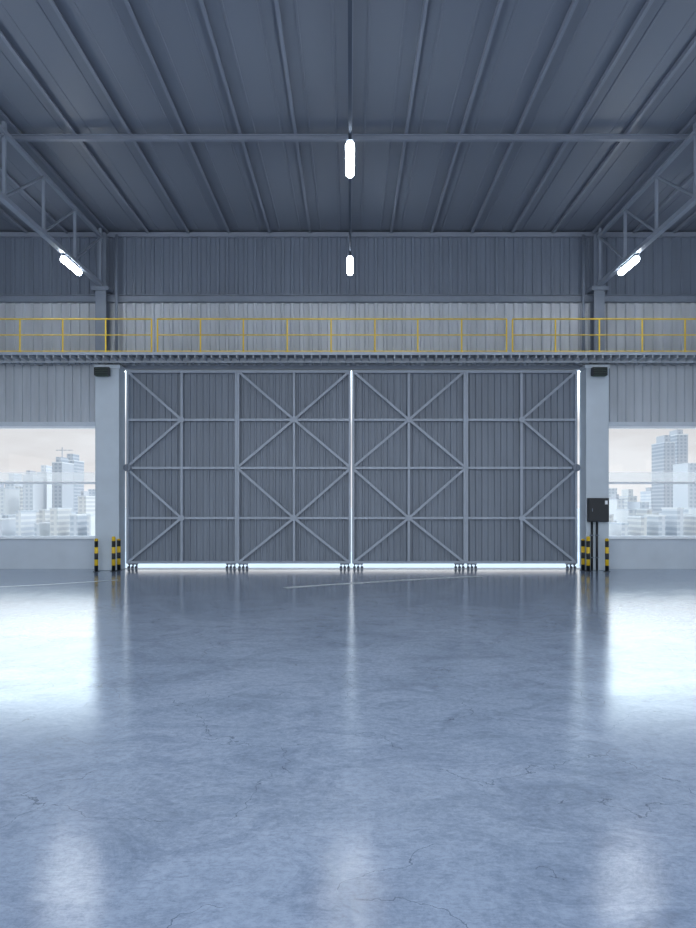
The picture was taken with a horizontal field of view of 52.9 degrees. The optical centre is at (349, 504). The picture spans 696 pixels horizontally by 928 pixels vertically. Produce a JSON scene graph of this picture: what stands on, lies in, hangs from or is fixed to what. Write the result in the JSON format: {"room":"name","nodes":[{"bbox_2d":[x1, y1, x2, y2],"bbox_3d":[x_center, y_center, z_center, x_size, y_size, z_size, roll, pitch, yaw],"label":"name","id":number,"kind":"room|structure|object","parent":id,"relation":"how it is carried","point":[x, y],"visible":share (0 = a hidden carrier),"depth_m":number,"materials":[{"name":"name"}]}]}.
{"room":"aircraft hangar","nodes":[
{"label":"aircraft hangar","id":0,"kind":"room"},
{"bbox_2d":[0,567,695,927],"bbox_3d":[0.000,2.216,4.575,33.600,0.300,37.150,0,0,0],"label":"floor","id":1,"kind":"structure","parent":0,"point":[180,748],"depth_m":5.87,"materials":[{"name":"concrete"}]},
{"bbox_2d":[3,580,110,586],"bbox_3d":[-7.603,2.062,18.460,2.477,0.001,1.721,0,0,0],"label":"floor marking","id":2,"kind":"object","parent":1,"relation":"on","point":[106,580],"depth_m":18.27,"materials":[{"name":"white paint"}]},
{"bbox_2d":[93,538,98,571],"bbox_3d":[-7.865,1.551,21.700,0.150,1.030,0.160,0,0,0],"label":"bollard","id":3,"kind":"object","parent":1,"relation":"on","point":[95,539],"visible":1,"depth_m":21.65,"materials":[{"name":"black plastic"}]},
{"bbox_2d":[94,365,124,569],"bbox_3d":[-7.672,-1.184,22.420,0.818,6.500,0.640,0,0,0],"label":"concrete column","id":4,"kind":"structure","parent":1,"relation":"on","point":[109,391],"depth_m":22.10,"materials":[{"name":"grey concrete"}]},
{"bbox_2d":[94,367,110,376],"bbox_3d":[-7.752,-4.163,21.948,0.480,0.280,0.305,0,0,0],"label":"floodlight","id":5,"kind":"object","parent":4,"relation":"attached to","point":[98,371],"visible":1,"depth_m":21.82,"materials":[{"name":"black plastic"}]},
{"bbox_2d":[110,536,115,571],"bbox_3d":[-7.345,1.521,21.750,0.150,1.090,0.160,0,0,0],"label":"bollard","id":6,"kind":"object","parent":1,"relation":"on","point":[113,537],"visible":1,"depth_m":21.70,"materials":[{"name":"black plastic"}]},
{"bbox_2d":[116,539,120,570],"bbox_3d":[-7.299,1.566,22.100,0.150,1.000,0.160,0,0,0],"label":"bollard","id":7,"kind":"object","parent":1,"relation":"on","point":[118,540],"visible":0.98,"depth_m":22.05,"materials":[{"name":"black plastic"}]},
{"bbox_2d":[125,568,579,568],"bbox_3d":[0.079,2.060,22.645,14.744,0.012,0.110,0,0,0],"label":"floor track","id":8,"kind":"object","parent":1,"relation":"on","point":[125,568],"visible":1,"depth_m":22.68,"materials":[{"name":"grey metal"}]},
{"bbox_2d":[283,576,480,587],"bbox_3d":[1.060,2.062,18.833,5.485,0.001,3.015,0,0,0],"label":"floor marking","id":9,"kind":"object","parent":1,"relation":"on","point":[466,576],"depth_m":18.87,"materials":[{"name":"white paint"}]},
{"bbox_2d":[581,539,585,570],"bbox_3d":[7.356,1.566,22.100,0.150,1.000,0.160,0,0,0],"label":"bollard","id":10,"kind":"object","parent":1,"relation":"on","point":[582,540],"visible":0.98,"depth_m":22.05,"materials":[{"name":"black plastic"}]},
{"bbox_2d":[586,536,591,571],"bbox_3d":[7.401,1.521,21.750,0.150,1.090,0.160,0,0,0],"label":"bollard","id":11,"kind":"object","parent":1,"relation":"on","point":[587,537],"visible":1,"depth_m":21.70,"materials":[{"name":"black plastic"}]},
{"bbox_2d":[580,365,609,569],"bbox_3d":[7.814,-1.184,22.420,0.786,6.500,0.640,0,0,0],"label":"concrete column","id":12,"kind":"structure","parent":1,"relation":"on","point":[594,391],"depth_m":22.10,"materials":[{"name":"grey concrete"}]},
{"bbox_2d":[587,498,608,570],"bbox_3d":[7.796,0.924,21.979,0.641,2.285,0.232,0,0,0],"label":"electrical box","id":13,"kind":"object","parent":12,"relation":"attached to","point":[597,508],"visible":1,"depth_m":21.89,"materials":[{"name":"black metal"}]},
{"bbox_2d":[591,367,607,376],"bbox_3d":[7.799,-4.163,21.948,0.480,0.280,0.305,0,0,0],"label":"floodlight","id":14,"kind":"object","parent":12,"relation":"attached to","point":[595,371],"visible":1,"depth_m":21.82,"materials":[{"name":"black plastic"}]},
{"bbox_2d":[604,538,609,571],"bbox_3d":[7.967,1.551,21.700,0.150,1.030,0.160,0,0,0],"label":"bollard","id":15,"kind":"object","parent":1,"relation":"on","point":[606,539],"visible":1,"depth_m":21.65,"materials":[{"name":"black plastic"}]},
{"bbox_2d":[0,0,695,233],"bbox_3d":[0.000,-8.814,4.450,33.600,0.440,36.900,0,0,0],"label":"ceiling","id":16,"kind":"structure","parent":0,"point":[472,116],"depth_m":15.75,"materials":[{"name":"metal"}]},
{"bbox_2d":[0,121,102,285],"bbox_3d":[-7.900,-7.839,5.125,0.150,1.830,34.250,0,0,0],"label":"roof truss","id":17,"kind":"object","parent":16,"relation":"attached to","point":[5,135],"visible":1,"depth_m":18.02,"materials":[{"name":"metal"}]},
{"bbox_2d":[60,255,81,274],"bbox_3d":[-7.900,-6.841,19.850,0.170,0.305,1.250,0,0,0],"label":"ceiling lamp","id":18,"kind":"object","parent":17,"relation":"hanging from","point":[65,259],"visible":1,"depth_m":19.71,"materials":[{"name":"white plastic"}]},
{"bbox_2d":[348,0,351,254],"bbox_3d":[0.000,-7.789,3.350,0.060,1.590,34.700,0,0,0],"label":"rail","id":19,"kind":"object","parent":16,"relation":"hanging from","point":[349,1],"visible":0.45,"depth_m":11.76,"materials":[{"name":"metal"}]},
{"bbox_2d":[346,138,353,177],"bbox_3d":[0.000,-6.841,13.750,0.170,0.305,1.250,0,0,0],"label":"ceiling lamp","id":20,"kind":"object","parent":19,"relation":"hanging from","point":[349,145],"visible":1,"depth_m":13.54,"materials":[{"name":"white plastic"}]},
{"bbox_2d":[347,255,352,274],"bbox_3d":[0.000,-6.841,19.850,0.170,0.305,1.250,0,0,0],"label":"ceiling lamp","id":21,"kind":"object","parent":19,"relation":"hanging from","point":[349,259],"visible":1,"depth_m":19.58,"materials":[{"name":"white plastic"}]},
{"bbox_2d":[597,122,695,285],"bbox_3d":[7.900,-7.839,5.125,0.150,1.830,34.250,0,0,0],"label":"roof truss","id":22,"kind":"object","parent":16,"relation":"attached to","point":[688,205],"visible":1,"depth_m":18.15,"materials":[{"name":"metal"}]},
{"bbox_2d":[618,255,639,274],"bbox_3d":[7.900,-6.841,19.850,0.170,0.305,1.250,0,0,0],"label":"ceiling lamp","id":23,"kind":"object","parent":22,"relation":"hanging from","point":[634,259],"visible":1,"depth_m":19.71,"materials":[{"name":"white plastic"}]},
{"bbox_2d":[0,232,695,568],"bbox_3d":[0.000,-3.459,22.650,33.600,11.050,0.500,0,0,0],"label":"wall","id":24,"kind":"structure","parent":0,"point":[508,275],"depth_m":22.59,"materials":[{"name":"grey metal"}]},
{"bbox_2d":[0,426,94,538],"bbox_3d":[-11.535,-0.726,22.630,6.929,3.648,0.220,0,0,0],"label":"window","id":25,"kind":"structure","parent":24,"relation":"in","point":[1,427],"depth_m":22.60,"materials":[{"name":"grey metal"}]},
{"bbox_2d":[115,234,117,350],"bbox_3d":[-7.450,-6.659,22.330,0.086,3.930,0.090,0,0,0],"label":"downpipe","id":26,"kind":"object","parent":24,"relation":"attached to","point":[116,235],"visible":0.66,"depth_m":22.29,"materials":[{"name":"grey metal"}]},
{"bbox_2d":[123,370,236,568],"bbox_3d":[-5.478,-1.145,22.660,3.640,6.418,0.400,0,0,0],"label":"door","id":27,"kind":"structure","parent":24,"relation":"in","point":[180,467],"depth_m":22.81,"materials":[{"name":"metal"}]},
{"bbox_2d":[237,370,350,568],"bbox_3d":[-1.843,-1.145,22.735,3.744,6.418,0.290,0,0,0],"label":"door","id":28,"kind":"structure","parent":24,"relation":"in","point":[294,426],"depth_m":22.80,"materials":[{"name":"metal"}]},
{"bbox_2d":[0,352,695,364],"bbox_3d":[0.000,-4.574,21.970,33.000,0.200,1.140,0,0,0],"label":"walkway","id":29,"kind":"object","parent":24,"relation":"attached to","point":[5,357],"visible":1,"depth_m":21.80,"materials":[{"name":"metal"}]},
{"bbox_2d":[0,318,151,351],"bbox_3d":[-11.267,-5.200,21.460,10.466,1.052,0.060,0,0,0],"label":"railing","id":30,"kind":"object","parent":29,"relation":"on","point":[19,319],"visible":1,"depth_m":21.45,"materials":[{"name":"yellow metal"}]},
{"bbox_2d":[91,234,112,350],"bbox_3d":[-7.900,-6.659,22.325,0.540,3.930,0.450,0,0,0],"label":"steel column","id":31,"kind":"structure","parent":29,"relation":"on","point":[102,308],"depth_m":22.17,"materials":[{"name":"grey metal"}]},
{"bbox_2d":[157,318,506,351],"bbox_3d":[-0.550,-5.200,21.460,10.800,1.052,0.060,0,0,0],"label":"railing","id":32,"kind":"object","parent":29,"relation":"on","point":[200,319],"visible":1,"depth_m":21.45,"materials":[{"name":"yellow metal"}]},
{"bbox_2d":[587,234,608,350],"bbox_3d":[7.900,-6.659,22.325,0.540,3.930,0.450,0,0,0],"label":"steel column","id":33,"kind":"structure","parent":29,"relation":"on","point":[597,308],"depth_m":22.17,"materials":[{"name":"grey metal"}]},
{"bbox_2d":[512,318,695,351],"bbox_3d":[10.717,-5.200,21.460,11.567,1.052,0.060,0,0,0],"label":"railing","id":34,"kind":"object","parent":29,"relation":"on","point":[555,319],"visible":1,"depth_m":21.45,"materials":[{"name":"yellow metal"}]},
{"bbox_2d":[352,370,465,568],"bbox_3d":[1.904,-1.145,22.725,3.677,6.418,0.270,0,0,0],"label":"door","id":35,"kind":"structure","parent":24,"relation":"in","point":[409,426],"depth_m":22.81,"materials":[{"name":"metal"}]},
{"bbox_2d":[466,370,579,568],"bbox_3d":[5.550,-1.145,22.670,3.729,6.418,0.420,0,0,0],"label":"door","id":36,"kind":"structure","parent":24,"relation":"in","point":[522,467],"depth_m":22.82,"materials":[{"name":"metal"}]},
{"bbox_2d":[582,234,584,350],"bbox_3d":[7.450,-6.659,22.330,0.086,3.930,0.090,0,0,0],"label":"downpipe","id":37,"kind":"object","parent":24,"relation":"attached to","point":[583,235],"visible":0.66,"depth_m":22.29,"materials":[{"name":"grey metal"}]},
{"bbox_2d":[609,426,695,538],"bbox_3d":[11.598,-0.726,22.630,6.803,3.648,0.220,0,0,0],"label":"window","id":38,"kind":"structure","parent":24,"relation":"in","point":[610,427],"depth_m":22.60,"materials":[{"name":"grey metal"}]},
{"label":"outside","id":39,"kind":"structure","parent":0,"visible":0},
{"bbox_2d":[125,552,579,566],"bbox_3d":[0.000,2.271,27.075,120.000,0.390,7.850,0,0,0],"label":"apron","id":40,"kind":"object","parent":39,"point":[578,553],"depth_m":24.02,"materials":[{"name":"white metal"}]},
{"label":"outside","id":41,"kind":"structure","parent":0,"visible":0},
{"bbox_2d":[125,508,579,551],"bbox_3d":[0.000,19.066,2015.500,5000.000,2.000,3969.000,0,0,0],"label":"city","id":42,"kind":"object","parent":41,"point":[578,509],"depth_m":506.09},
{"bbox_2d":[0,518,15,535],"bbox_3d":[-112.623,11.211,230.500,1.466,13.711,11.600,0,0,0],"label":"building","id":43,"kind":"structure","parent":42,"relation":"on","point":[7,525],"depth_m":229.13,"materials":[{"name":"white concrete"}]},
{"bbox_2d":[2,515,15,517],"bbox_3d":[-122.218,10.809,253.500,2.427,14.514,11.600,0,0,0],"label":"building","id":44,"kind":"structure","parent":42,"relation":"on","point":[3,516],"depth_m":248.50,"materials":[{"name":"grey concrete"}]},
{"bbox_2d":[0,484,19,514],"bbox_3d":[-161.044,4.099,325.000,8.831,27.935,14.600,0,0,0],"label":"building","id":45,"kind":"structure","parent":42,"relation":"on","point":[9,497],"depth_m":322.18,"materials":[{"name":"white concrete"}]},
{"bbox_2d":[5,473,22,487],"bbox_3d":[-175.114,0.862,367.000,4.829,34.409,14.600,0,0,0],"label":"building","id":46,"kind":"structure","parent":42,"relation":"on","point":[13,477],"depth_m":361.97,"materials":[{"name":"grey concrete"}]},
{"bbox_2d":[14,486,22,510],"bbox_3d":[-161.257,4.412,347.000,3.114,27.309,14.600,0,0,0],"label":"building","id":47,"kind":"structure","parent":42,"relation":"on","point":[17,487],"depth_m":340.54,"materials":[{"name":"white concrete"}]},
{"bbox_2d":[15,510,36,535],"bbox_3d":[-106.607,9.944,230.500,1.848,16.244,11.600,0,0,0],"label":"building","id":48,"kind":"structure","parent":42,"relation":"on","point":[25,520],"depth_m":228.18,"materials":[{"name":"grey concrete"}]},
{"bbox_2d":[22,471,46,510],"bbox_3d":[-147.200,1.105,327.000,4.771,33.923,14.600,0,0,0],"label":"building","id":49,"kind":"structure","parent":42,"relation":"on","point":[34,495],"depth_m":321.55,"materials":[{"name":"grey concrete"}]},
{"bbox_2d":[26,471,35,474],"bbox_3d":[-148.114,-14.807,325.000,1.829,2.100,6.000,0,0,0],"label":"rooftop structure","id":50,"kind":"object","parent":49,"relation":"on","point":[27,472],"depth_m":323.01},
{"bbox_2d":[36,510,38,522],"bbox_3d":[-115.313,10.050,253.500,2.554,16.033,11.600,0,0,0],"label":"building","id":51,"kind":"structure","parent":42,"relation":"on","point":[37,512],"depth_m":255.67,"materials":[{"name":"grey concrete"}]},
{"bbox_2d":[34,522,49,535],"bbox_3d":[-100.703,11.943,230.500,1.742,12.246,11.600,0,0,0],"label":"building","id":52,"kind":"structure","parent":42,"relation":"on","point":[40,529],"depth_m":227.51,"materials":[{"name":"white concrete"}]},
{"bbox_2d":[37,465,51,508],"bbox_3d":[-154.000,-0.967,357.000,5.200,38.066,14.600,0,0,0],"label":"building","id":53,"kind":"structure","parent":42,"relation":"on","point":[46,470],"depth_m":352.03,"materials":[{"name":"white concrete"}]},
{"bbox_2d":[39,509,49,522],"bbox_3d":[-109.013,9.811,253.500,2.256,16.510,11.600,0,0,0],"label":"building","id":54,"kind":"structure","parent":42,"relation":"on","point":[44,514],"depth_m":247.99,"materials":[{"name":"grey concrete"}]},
{"bbox_2d":[49,508,71,535],"bbox_3d":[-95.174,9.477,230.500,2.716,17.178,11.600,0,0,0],"label":"building","id":55,"kind":"structure","parent":42,"relation":"on","point":[59,517],"depth_m":227.07,"materials":[{"name":"grey concrete"}]},
{"bbox_2d":[52,447,73,511],"bbox_3d":[-137.129,-4.867,337.000,8.000,45.866,14.600,0,0,0],"label":"building","id":56,"kind":"structure","parent":42,"relation":"on","point":[62,471],"depth_m":331.76,"materials":[{"name":"grey concrete"}]},
{"bbox_2d":[67,454,83,513],"bbox_3d":[-148.793,-4.595,377.000,6.014,45.323,14.600,0,0,0],"label":"building","id":57,"kind":"structure","parent":42,"relation":"on","point":[72,458],"depth_m":374.74,"materials":[{"name":"grey concrete"}]},
{"bbox_2d":[69,514,86,535],"bbox_3d":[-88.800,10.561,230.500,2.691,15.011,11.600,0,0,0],"label":"building","id":58,"kind":"structure","parent":42,"relation":"on","point":[78,522],"depth_m":225.74,"materials":[{"name":"grey concrete"}]},
{"bbox_2d":[77,491,94,513],"bbox_3d":[-114.857,6.019,307.000,3.629,24.095,14.600,0,0,0],"label":"building","id":59,"kind":"structure","parent":42,"relation":"on","point":[86,503],"depth_m":301.70,"materials":[{"name":"white concrete"}]},
{"bbox_2d":[81,491,88,495],"bbox_3d":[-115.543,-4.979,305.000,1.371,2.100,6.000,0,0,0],"label":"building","id":60,"kind":"structure","parent":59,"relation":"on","point":[83,493],"depth_m":303.40,"materials":[{"name":"white concrete"}]},
{"bbox_2d":[86,514,94,535],"bbox_3d":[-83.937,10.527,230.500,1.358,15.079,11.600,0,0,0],"label":"building","id":61,"kind":"structure","parent":42,"relation":"on","point":[90,517],"depth_m":225.03,"materials":[{"name":"white concrete"}]},
{"bbox_2d":[88,489,94,495],"bbox_3d":[-142.350,4.605,397.000,7.443,26.923,14.600,0,0,0],"label":"building","id":62,"kind":"structure","parent":42,"relation":"on","point":[91,491],"depth_m":390.05,"materials":[{"name":"white concrete"}]},
{"bbox_2d":[609,514,613,521],"bbox_3d":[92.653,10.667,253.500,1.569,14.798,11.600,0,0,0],"label":"building","id":63,"kind":"structure","parent":42,"relation":"on","point":[610,515],"depth_m":247.99,"materials":[{"name":"grey concrete"}]},
{"bbox_2d":[609,488,616,498],"bbox_3d":[141.414,4.440,387.000,7.257,27.252,14.600,0,0,0],"label":"building","id":64,"kind":"structure","parent":42,"relation":"on","point":[612,491],"depth_m":379.99,"materials":[{"name":"white concrete"}]},
{"bbox_2d":[609,494,623,519],"bbox_3d":[123.657,6.590,327.000,3.400,22.952,14.600,0,0,0],"label":"building","id":65,"kind":"structure","parent":42,"relation":"on","point":[615,503],"depth_m":322.02,"materials":[{"name":"white concrete"}]},
{"bbox_2d":[611,494,618,498],"bbox_3d":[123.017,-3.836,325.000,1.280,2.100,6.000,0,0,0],"label":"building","id":66,"kind":"structure","parent":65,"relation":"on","point":[615,496],"depth_m":322.65,"materials":[{"name":"white concrete"}]},
{"bbox_2d":[609,522,628,535],"bbox_3d":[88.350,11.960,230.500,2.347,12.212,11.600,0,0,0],"label":"building","id":67,"kind":"structure","parent":42,"relation":"on","point":[615,528],"depth_m":227.51,"materials":[{"name":"white concrete"}]},
{"bbox_2d":[616,509,636,522],"bbox_3d":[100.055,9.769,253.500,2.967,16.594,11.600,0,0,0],"label":"building","id":68,"kind":"structure","parent":42,"relation":"on","point":[622,514],"depth_m":251.65,"materials":[{"name":"grey concrete"}]},
{"bbox_2d":[619,489,636,508],"bbox_3d":[145.286,4.976,367.000,4.829,26.181,14.600,0,0,0],"label":"building","id":69,"kind":"structure","parent":42,"relation":"on","point":[627,494],"depth_m":361.97,"materials":[{"name":"white concrete"}]},
{"bbox_2d":[627,516,646,535],"bbox_3d":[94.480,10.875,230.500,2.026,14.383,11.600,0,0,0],"label":"building","id":70,"kind":"structure","parent":42,"relation":"on","point":[637,526],"depth_m":227.79,"materials":[{"name":"white concrete"}]},
{"bbox_2d":[627,502,649,508],"bbox_3d":[130.421,8.340,317.000,4.186,19.452,14.600,0,0,0],"label":"building","id":71,"kind":"structure","parent":42,"relation":"on","point":[630,505],"depth_m":311.58,"materials":[{"name":"white concrete"}]},
{"bbox_2d":[636,509,651,515],"bbox_3d":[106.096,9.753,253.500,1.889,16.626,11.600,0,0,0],"label":"building","id":72,"kind":"structure","parent":42,"relation":"on","point":[640,512],"depth_m":251.03,"materials":[{"name":"grey concrete"}]},
{"bbox_2d":[640,487,651,508],"bbox_3d":[168.025,4.158,392.000,5.150,27.816,14.600,0,0,0],"label":"building","id":73,"kind":"structure","parent":42,"relation":"on","point":[645,496],"depth_m":389.57,"materials":[{"name":"white concrete"}]},
{"bbox_2d":[644,515,665,535],"bbox_3d":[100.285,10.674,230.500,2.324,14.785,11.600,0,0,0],"label":"building","id":74,"kind":"structure","parent":42,"relation":"on","point":[655,523],"depth_m":227.12,"materials":[{"name":"white concrete"}]},
{"bbox_2d":[651,435,674,514],"bbox_3d":[155.186,-8.024,347.000,5.543,52.181,14.600,0,0,0],"label":"building","id":75,"kind":"structure","parent":42,"relation":"on","point":[663,451],"depth_m":342.04,"materials":[{"name":"grey concrete"}]},
{"bbox_2d":[661,507,683,535],"bbox_3d":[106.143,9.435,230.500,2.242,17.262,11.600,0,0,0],"label":"building","id":76,"kind":"structure","parent":42,"relation":"on","point":[674,515],"depth_m":227.46,"materials":[{"name":"grey concrete"}]},
{"bbox_2d":[669,429,687,463],"bbox_3d":[172.000,-12.967,367.000,8.000,62.066,14.600,0,0,0],"label":"building","id":77,"kind":"structure","parent":42,"relation":"on","point":[677,436],"depth_m":360.03,"materials":[{"name":"grey concrete"}]},
{"bbox_2d":[672,463,695,507],"bbox_3d":[148.714,-0.003,307.000,7.914,36.138,14.600,0,0,0],"label":"building","id":78,"kind":"structure","parent":42,"relation":"on","point":[684,495],"depth_m":303.10,"materials":[{"name":"white concrete"}]},
{"bbox_2d":[683,507,688,513],"bbox_3d":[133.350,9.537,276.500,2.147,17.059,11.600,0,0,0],"label":"building","id":79,"kind":"structure","parent":42,"relation":"on","point":[685,510],"depth_m":275.98,"materials":[{"name":"white concrete"}]},
{"bbox_2d":[683,515,695,535],"bbox_3d":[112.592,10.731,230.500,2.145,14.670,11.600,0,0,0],"label":"building","id":80,"kind":"structure","parent":42,"relation":"on","point":[689,521],"depth_m":230.14,"materials":[{"name":"white concrete"}]},
{"bbox_2d":[688,508,695,514],"bbox_3d":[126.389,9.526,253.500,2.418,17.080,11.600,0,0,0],"label":"building","id":81,"kind":"structure","parent":42,"relation":"on","point":[692,511],"depth_m":256.05,"materials":[{"name":"grey concrete"}]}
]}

